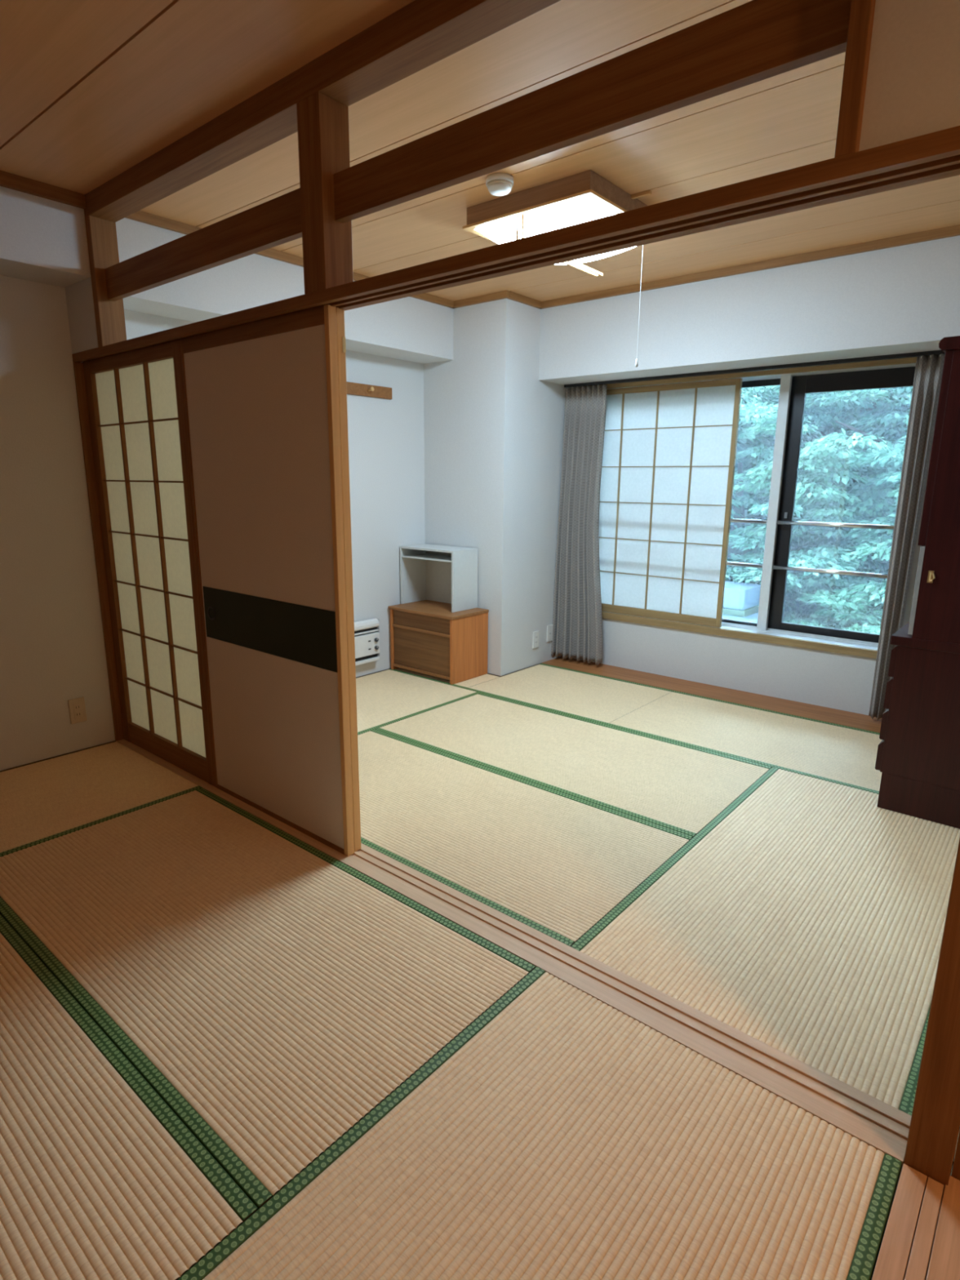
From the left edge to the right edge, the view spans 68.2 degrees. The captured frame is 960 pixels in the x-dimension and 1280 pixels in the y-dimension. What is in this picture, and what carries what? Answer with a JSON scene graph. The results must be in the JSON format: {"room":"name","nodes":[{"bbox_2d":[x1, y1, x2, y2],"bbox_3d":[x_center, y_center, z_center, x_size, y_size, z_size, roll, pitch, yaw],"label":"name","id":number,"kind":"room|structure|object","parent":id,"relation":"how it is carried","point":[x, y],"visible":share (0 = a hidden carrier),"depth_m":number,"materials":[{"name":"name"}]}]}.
{"room":"traditional dwelling","nodes":[
{"label":"traditional dwelling","id":0,"kind":"room"},
{"bbox_2d":[65,215,97,354],"bbox_3d":[-1.707,-1.569,3.100,0.275,0.582,0.104,11,16,39],"label":"wall partition","id":1,"kind":"structure","parent":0,"point":[79,295],"depth_m":3.09,"materials":[{"name":"brown wood"}]},
{"bbox_2d":[0,186,453,770],"bbox_3d":[-1.649,-0.735,3.489,0.425,2.700,6.010,11,16,39],"label":"wall","id":2,"kind":"structure","parent":0,"point":[52,649],"depth_m":3.32,"materials":[{"name":"white paint"}]},
{"bbox_2d":[67,697,86,724],"bbox_3d":[-1.962,0.344,3.453,0.010,0.122,0.072,11,16,39],"label":"wall outlet","id":3,"kind":"object","parent":2,"relation":"attached to","point":[77,707],"visible":1,"depth_m":3.45,"materials":[{"name":"beige plastic"}]},
{"bbox_2d":[73,361,124,741],"bbox_3d":[-1.816,-0.383,3.457,0.014,1.822,0.112,11,16,39],"label":"trim","id":4,"kind":"structure","parent":2,"relation":"attached to","point":[77,366],"depth_m":3.40,"materials":[{"name":"brown wood"}]},
{"bbox_2d":[83,339,214,786],"bbox_3d":[-1.477,-0.317,3.173,0.878,1.824,0.030,11,16,39],"label":"door","id":5,"kind":"structure","parent":2,"relation":"in","point":[135,404],"depth_m":3.15,"materials":[{"name":"beige paper"}]},
{"bbox_2d":[178,304,354,856],"bbox_3d":[-0.797,-0.185,2.616,0.895,1.824,0.032,11,16,39],"label":"door","id":6,"kind":"structure","parent":2,"relation":"in","point":[261,397],"depth_m":2.54,"materials":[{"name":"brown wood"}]},
{"bbox_2d":[0,662,542,772],"bbox_3d":[-1.272,0.512,3.766,0.724,0.051,4.510,11,16,39],"label":"trim","id":7,"kind":"structure","parent":2,"relation":"attached to","point":[540,663],"depth_m":3.52,"materials":[{"name":"brown wood"}]},
{"bbox_2d":[335,306,360,851],"bbox_3d":[-0.775,-0.193,2.648,0.892,1.824,0.030,11,16,39],"label":"trim","id":8,"kind":"structure","parent":2,"relation":"in","point":[341,344],"depth_m":2.34,"materials":[{"name":"brown wood"}]},
{"bbox_2d":[354,617,379,666],"bbox_3d":[-0.911,0.047,4.616,0.074,0.288,0.669,11,16,39],"label":"wall heater","id":9,"kind":"object","parent":2,"relation":"attached to","point":[366,634],"visible":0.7,"depth_m":4.77,"materials":[{"name":"grey plastic"}]},
{"bbox_2d":[354,626,377,636],"bbox_3d":[-0.922,-0.021,4.603,0.016,0.043,0.657,11,16,39],"label":"grille","id":10,"kind":"object","parent":9,"relation":"attached to","point":[359,631],"depth_m":4.76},
{"bbox_2d":[355,653,377,662],"bbox_3d":[-0.924,0.152,4.643,0.014,0.028,0.657,11,16,39],"label":"grille","id":11,"kind":"object","parent":9,"relation":"attached to","point":[371,658],"depth_m":4.81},
{"bbox_2d":[346,381,391,399],"bbox_3d":[-0.779,-1.566,4.409,0.058,0.071,0.657,11,16,39],"label":"hook rail","id":12,"kind":"object","parent":2,"relation":"attached to","point":[353,388],"visible":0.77,"depth_m":4.50,"materials":[{"name":"brown wood"}]},
{"bbox_2d":[0,170,959,309],"bbox_3d":[-0.396,-1.556,1.884,3.259,0.048,5.290,11,16,39],"label":"trim","id":13,"kind":"structure","parent":2,"relation":"attached to","point":[9,180],"depth_m":3.56,"materials":[{"name":"brown wood"}]},
{"bbox_2d":[0,0,959,302],"bbox_3d":[0.148,-1.635,1.780,5.050,0.160,6.060,11,16,39],"label":"ceiling","id":14,"kind":"structure","parent":0,"point":[91,90],"depth_m":2.26,"materials":[{"name":"brown wood"}]},
{"bbox_2d":[485,172,513,195],"bbox_3d":[0.075,-1.738,2.709,0.108,0.050,0.108,11,16,39],"label":"smoke detector","id":15,"kind":"object","parent":14,"relation":"attached to","point":[499,184],"visible":1,"depth_m":2.68,"materials":[{"name":"white plastic"}]},
{"bbox_2d":[462,169,651,367],"bbox_3d":[0.404,-1.522,3.096,0.702,0.638,0.656,11,16,39],"label":"ceiling lamp","id":16,"kind":"object","parent":14,"relation":"attached to","point":[586,196],"visible":0.56,"depth_m":2.81,"materials":[{"name":"brown wood"}]},
{"bbox_2d":[474,197,635,264],"bbox_3d":[0.375,-1.714,3.070,0.564,0.088,0.575,11,16,39],"label":"diffuser","id":17,"kind":"object","parent":16,"relation":"attached to","point":[584,210],"depth_m":2.84,"materials":[{"name":"white plastic"}]},
{"bbox_2d":[423,235,959,715],"bbox_3d":[1.354,-0.887,4.270,3.700,2.700,1.030,11,16,39],"label":"wall","id":18,"kind":"structure","parent":0,"point":[494,411],"depth_m":4.49,"materials":[{"name":"white paint"}]},
{"bbox_2d":[532,630,538,648],"bbox_3d":[0.404,-0.003,5.124,0.010,0.122,0.068,11,16,39],"label":"wall outlet","id":19,"kind":"object","parent":18,"relation":"attached to","point":[535,634],"visible":1,"depth_m":5.12,"materials":[{"name":"white plastic"}]},
{"bbox_2d":[546,624,552,642],"bbox_3d":[0.518,-0.050,5.252,0.010,0.122,0.068,11,16,39],"label":"wall outlet","id":20,"kind":"object","parent":18,"relation":"attached to","point":[549,628],"visible":1,"depth_m":5.24,"materials":[{"name":"white plastic"}]},
{"bbox_2d":[542,656,881,733],"bbox_3d":[1.621,0.380,4.458,2.820,0.051,0.280,11,16,39],"label":"trim","id":21,"kind":"structure","parent":18,"relation":"attached to","point":[843,717],"depth_m":4.49,"materials":[{"name":"brown wood"}]},
{"bbox_2d":[582,356,916,658],"bbox_3d":[1.636,-0.860,4.598,2.130,1.622,0.384,11,16,39],"label":"window","id":22,"kind":"structure","parent":18,"relation":"in","point":[795,383],"depth_m":4.31,"materials":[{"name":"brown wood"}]},
{"bbox_2d":[599,377,742,627],"bbox_3d":[1.161,-0.914,4.797,1.086,1.539,0.030,11,16,39],"label":"screen","id":23,"kind":"object","parent":22,"relation":"attached to","point":[669,451],"visible":0.75,"depth_m":4.72,"materials":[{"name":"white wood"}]},
{"bbox_2d":[564,350,945,387],"bbox_3d":[1.465,-1.597,4.219,2.276,0.018,0.030,11,16,39],"label":"rail","id":24,"kind":"object","parent":18,"relation":"attached to","point":[935,352],"visible":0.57,"depth_m":4.05,"materials":[{"name":"brown wood"}]},
{"bbox_2d":[551,384,606,665],"bbox_3d":[0.708,-0.794,5.030,0.440,1.922,0.113,11,16,39],"label":"curtain","id":25,"kind":"object","parent":24,"relation":"hanging from","point":[577,618],"visible":1,"depth_m":5.02,"materials":[{"name":"fabric"}]},
{"bbox_2d":[868,353,945,720],"bbox_3d":[2.257,-0.495,3.771,0.124,1.935,0.063,11,16,39],"label":"curtain","id":26,"kind":"object","parent":24,"relation":"hanging from","point":[928,369],"visible":0.92,"depth_m":3.73,"materials":[{"name":"fabric"}]},
{"bbox_2d":[858,0,959,1180],"bbox_3d":[1.241,-0.073,0.901,1.514,2.480,0.080,11,16,39],"label":"wall","id":27,"kind":"structure","parent":0,"point":[913,85],"depth_m":1.14,"materials":[{"name":"white paper"}]},
{"bbox_2d":[116,738,911,1176],"bbox_3d":[-0.470,0.792,2.570,3.534,0.056,0.131,11,16,39],"label":"sliding door track","id":28,"kind":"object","parent":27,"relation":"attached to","point":[882,1126],"depth_m":1.83,"materials":[{"name":"brown wood"}]},
{"bbox_2d":[71,0,959,362],"bbox_3d":[0.007,-1.221,1.706,4.750,0.617,0.112,11,16,39],"label":"trim","id":29,"kind":"structure","parent":27,"relation":"attached to","point":[754,41],"depth_m":1.72,"materials":[{"name":"brown wood"}]},
{"bbox_2d":[871,1161,959,1279],"bbox_3d":[0.111,0.905,2.336,5.050,0.159,6.010,11,16,39],"label":"floor","id":30,"kind":"structure","parent":0,"point":[921,1241],"depth_m":1.28,"materials":[{"name":"brown wood"}]},
{"bbox_2d":[0,741,202,857],"bbox_3d":[-2.100,0.751,2.696,0.846,0.058,1.763,11,16,39],"label":"mat","id":31,"kind":"object","parent":30,"relation":"on","point":[46,800],"visible":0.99,"depth_m":3.04,"materials":[{"name":"beige wicker"}]},
{"bbox_2d":[0,914,257,1279],"bbox_3d":[-1.376,1.018,1.543,1.779,0.058,0.883,11,16,39],"label":"mat","id":32,"kind":"object","parent":30,"relation":"on","point":[100,1179],"visible":0.98,"depth_m":1.40,"materials":[{"name":"beige wicker"}]},
{"bbox_2d":[0,787,535,1208],"bbox_3d":[-0.808,0.874,2.203,1.779,0.058,0.878,11,16,39],"label":"mat","id":33,"kind":"object","parent":30,"relation":"on","point":[272,992],"visible":1,"depth_m":1.95,"materials":[{"name":"beige wicker"}]},
{"bbox_2d":[355,669,480,734],"bbox_3d":[-0.883,0.442,4.107,0.850,0.058,1.749,11,16,39],"label":"mat","id":34,"kind":"object","parent":30,"relation":"on","point":[384,698],"visible":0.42,"depth_m":4.39,"materials":[{"name":"beige wicker"}]},
{"bbox_2d":[390,667,499,688],"bbox_3d":[-0.252,0.257,4.946,0.711,0.058,0.375,11,16,39],"label":"mat","id":35,"kind":"object","parent":30,"relation":"on","point":[483,678],"visible":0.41,"depth_m":4.80,"materials":[{"name":"beige wicker"}]},
{"bbox_2d":[387,600,488,684],"bbox_3d":[-0.291,0.000,4.923,0.599,0.454,0.376,11,16,39],"label":"chest","id":36,"kind":"object","parent":35,"relation":"on","point":[427,637],"visible":1,"depth_m":4.77,"materials":[{"name":"brown wood"}]},
{"bbox_2d":[400,543,477,612],"bbox_3d":[-0.288,-0.438,4.905,0.500,0.406,0.251,11,16,39],"label":"shelf box","id":37,"kind":"object","parent":36,"relation":"on","point":[446,574],"visible":1,"depth_m":4.97,"materials":[{"name":"white wood"}]},
{"bbox_2d":[357,728,693,946],"bbox_3d":[-0.154,0.712,2.943,1.800,0.058,0.857,11,16,39],"label":"mat","id":38,"kind":"object","parent":30,"relation":"on","point":[555,863],"visible":0.66,"depth_m":2.68,"materials":[{"name":"beige wicker"}]},
{"bbox_2d":[177,966,902,1279],"bbox_3d":[-0.069,1.144,1.035,0.892,0.058,1.763,11,16,39],"label":"mat","id":39,"kind":"object","parent":30,"relation":"on","point":[560,1135],"visible":1,"depth_m":1.38,"materials":[{"name":"beige wicker"}]},
{"bbox_2d":[465,663,673,724],"bbox_3d":[0.577,0.347,4.580,1.037,0.058,0.864,11,16,39],"label":"mat","id":40,"kind":"object","parent":30,"relation":"on","point":[603,700],"visible":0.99,"depth_m":4.53,"materials":[{"name":"beige wicker"}]},
{"bbox_2d":[375,693,771,836],"bbox_3d":[0.409,0.568,3.598,1.800,0.058,0.890,11,16,39],"label":"mat","id":41,"kind":"object","parent":30,"relation":"on","point":[681,788],"visible":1,"depth_m":3.44,"materials":[{"name":"beige wicker"}]},
{"bbox_2d":[605,690,882,794],"bbox_3d":[1.653,0.555,3.701,1.768,0.058,0.864,11,16,39],"label":"mat","id":42,"kind":"object","parent":30,"relation":"on","point":[841,754],"visible":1,"depth_m":3.77,"materials":[{"name":"beige wicker"}]},
{"bbox_2d":[570,766,959,1115],"bbox_3d":[1.155,0.837,2.440,0.868,0.058,1.749,11,16,39],"label":"mat","id":43,"kind":"object","parent":30,"relation":"on","point":[806,918],"visible":0.89,"depth_m":2.15,"materials":[{"name":"beige wicker"}]},
{"bbox_2d":[875,335,959,828],"bbox_3d":[2.066,-0.238,2.951,0.427,1.827,0.859,11,16,39],"label":"tall cabinet","id":44,"kind":"object","parent":43,"relation":"on","point":[917,759],"visible":1,"depth_m":2.74,"materials":[{"name":"red wood"}]},
{"bbox_2d":[889,622,959,653],"bbox_3d":[2.068,-0.038,3.000,0.427,0.037,0.849,11,16,39],"label":"countertop","id":45,"kind":"structure","parent":44,"relation":"on","point":[900,637],"depth_m":2.76,"materials":[{"name":"red wood"}]},
{"bbox_2d":[953,1128,959,1161],"bbox_3d":[2.013,-0.451,2.370,0.150,2.700,3.167,11,16,39],"label":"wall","id":46,"kind":"structure","parent":0,"point":[959,1128],"depth_m":1.46,"materials":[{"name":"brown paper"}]},
{"bbox_2d":[903,838,959,1199],"bbox_3d":[0.921,0.164,1.238,0.075,1.863,0.129,11,16,39],"label":"wooden post","id":47,"kind":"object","parent":46,"relation":"attached to","point":[935,1123],"depth_m":1.34,"materials":[{"name":"brown wood"}]},
{"label":"outside","id":48,"kind":"structure","parent":0,"visible":0},
{"bbox_3d":[6.859,-4.730,13.688,31.200,15.312,18.000,11,16,39],"label":"hillside","id":49,"kind":"object","parent":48,"visible":0},
{"bbox_2d":[722,581,784,622],"bbox_3d":[3.062,1.451,9.484,1.280,4.465,1.000,11,16,39],"label":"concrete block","id":50,"kind":"object","parent":49,"relation":"on","point":[741,600],"visible":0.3,"depth_m":8.55,"materials":[{"name":"white concrete"}]},
{"bbox_2d":[729,386,841,575],"bbox_3d":[3.886,-1.997,12.472,5.478,7.205,4.829,-12,18,-44],"label":"tree","id":51,"kind":"object","parent":49,"relation":"on","point":[746,397],"visible":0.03,"depth_m":10.35,"materials":[{"name":"green plant"}]},
{"bbox_2d":[742,386,868,598],"bbox_3d":[6.311,-3.901,13.553,5.728,7.533,5.048,5,14,21],"label":"tree","id":52,"kind":"object","parent":49,"relation":"on","point":[753,387],"visible":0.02,"depth_m":12.69,"materials":[{"name":"green plant"}]},
{"bbox_2d":[724,396,896,630],"bbox_3d":[3.832,-0.247,10.557,4.559,6.383,4.093,7,14,27],"label":"tree","id":53,"kind":"object","parent":49,"relation":"on","point":[739,547],"visible":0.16,"depth_m":9.34,"materials":[{"name":"green plant"}]},
{"bbox_2d":[746,475,891,620],"bbox_3d":[6.218,0.300,12.793,4.799,6.719,4.309,-7,15,-28],"label":"tree","id":54,"kind":"object","parent":49,"relation":"on","point":[760,516],"visible":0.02,"depth_m":11.35,"materials":[{"name":"green plant"}]},
{"bbox_2d":[733,385,911,631],"bbox_3d":[5.880,-0.707,9.684,4.980,6.550,4.390,6,14,23],"label":"tree","id":55,"kind":"object","parent":49,"relation":"on","point":[818,458],"visible":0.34,"depth_m":8.99,"materials":[{"name":"green plant"}]},
{"bbox_2d":[733,386,912,593],"bbox_3d":[5.955,-2.311,10.989,4.524,7.054,5.039,-2,13,-10],"label":"tree","id":56,"kind":"object","parent":49,"relation":"on","point":[877,428],"visible":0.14,"depth_m":9.58,"materials":[{"name":"green plant"}]},
{"bbox_2d":[786,589,883,634],"bbox_3d":[4.396,1.775,9.779,3.512,5.240,3.984,-8,15,-33],"label":"tree","id":57,"kind":"object","parent":49,"relation":"on","point":[820,597],"visible":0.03,"depth_m":8.39,"materials":[{"name":"green plant"}]},
{"bbox_2d":[841,429,906,631],"bbox_3d":[6.728,0.091,8.305,4.799,6.719,4.309,-4,13,-17],"label":"tree","id":58,"kind":"object","parent":49,"relation":"on","point":[875,535],"visible":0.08,"depth_m":8.64,"materials":[{"name":"green plant"}]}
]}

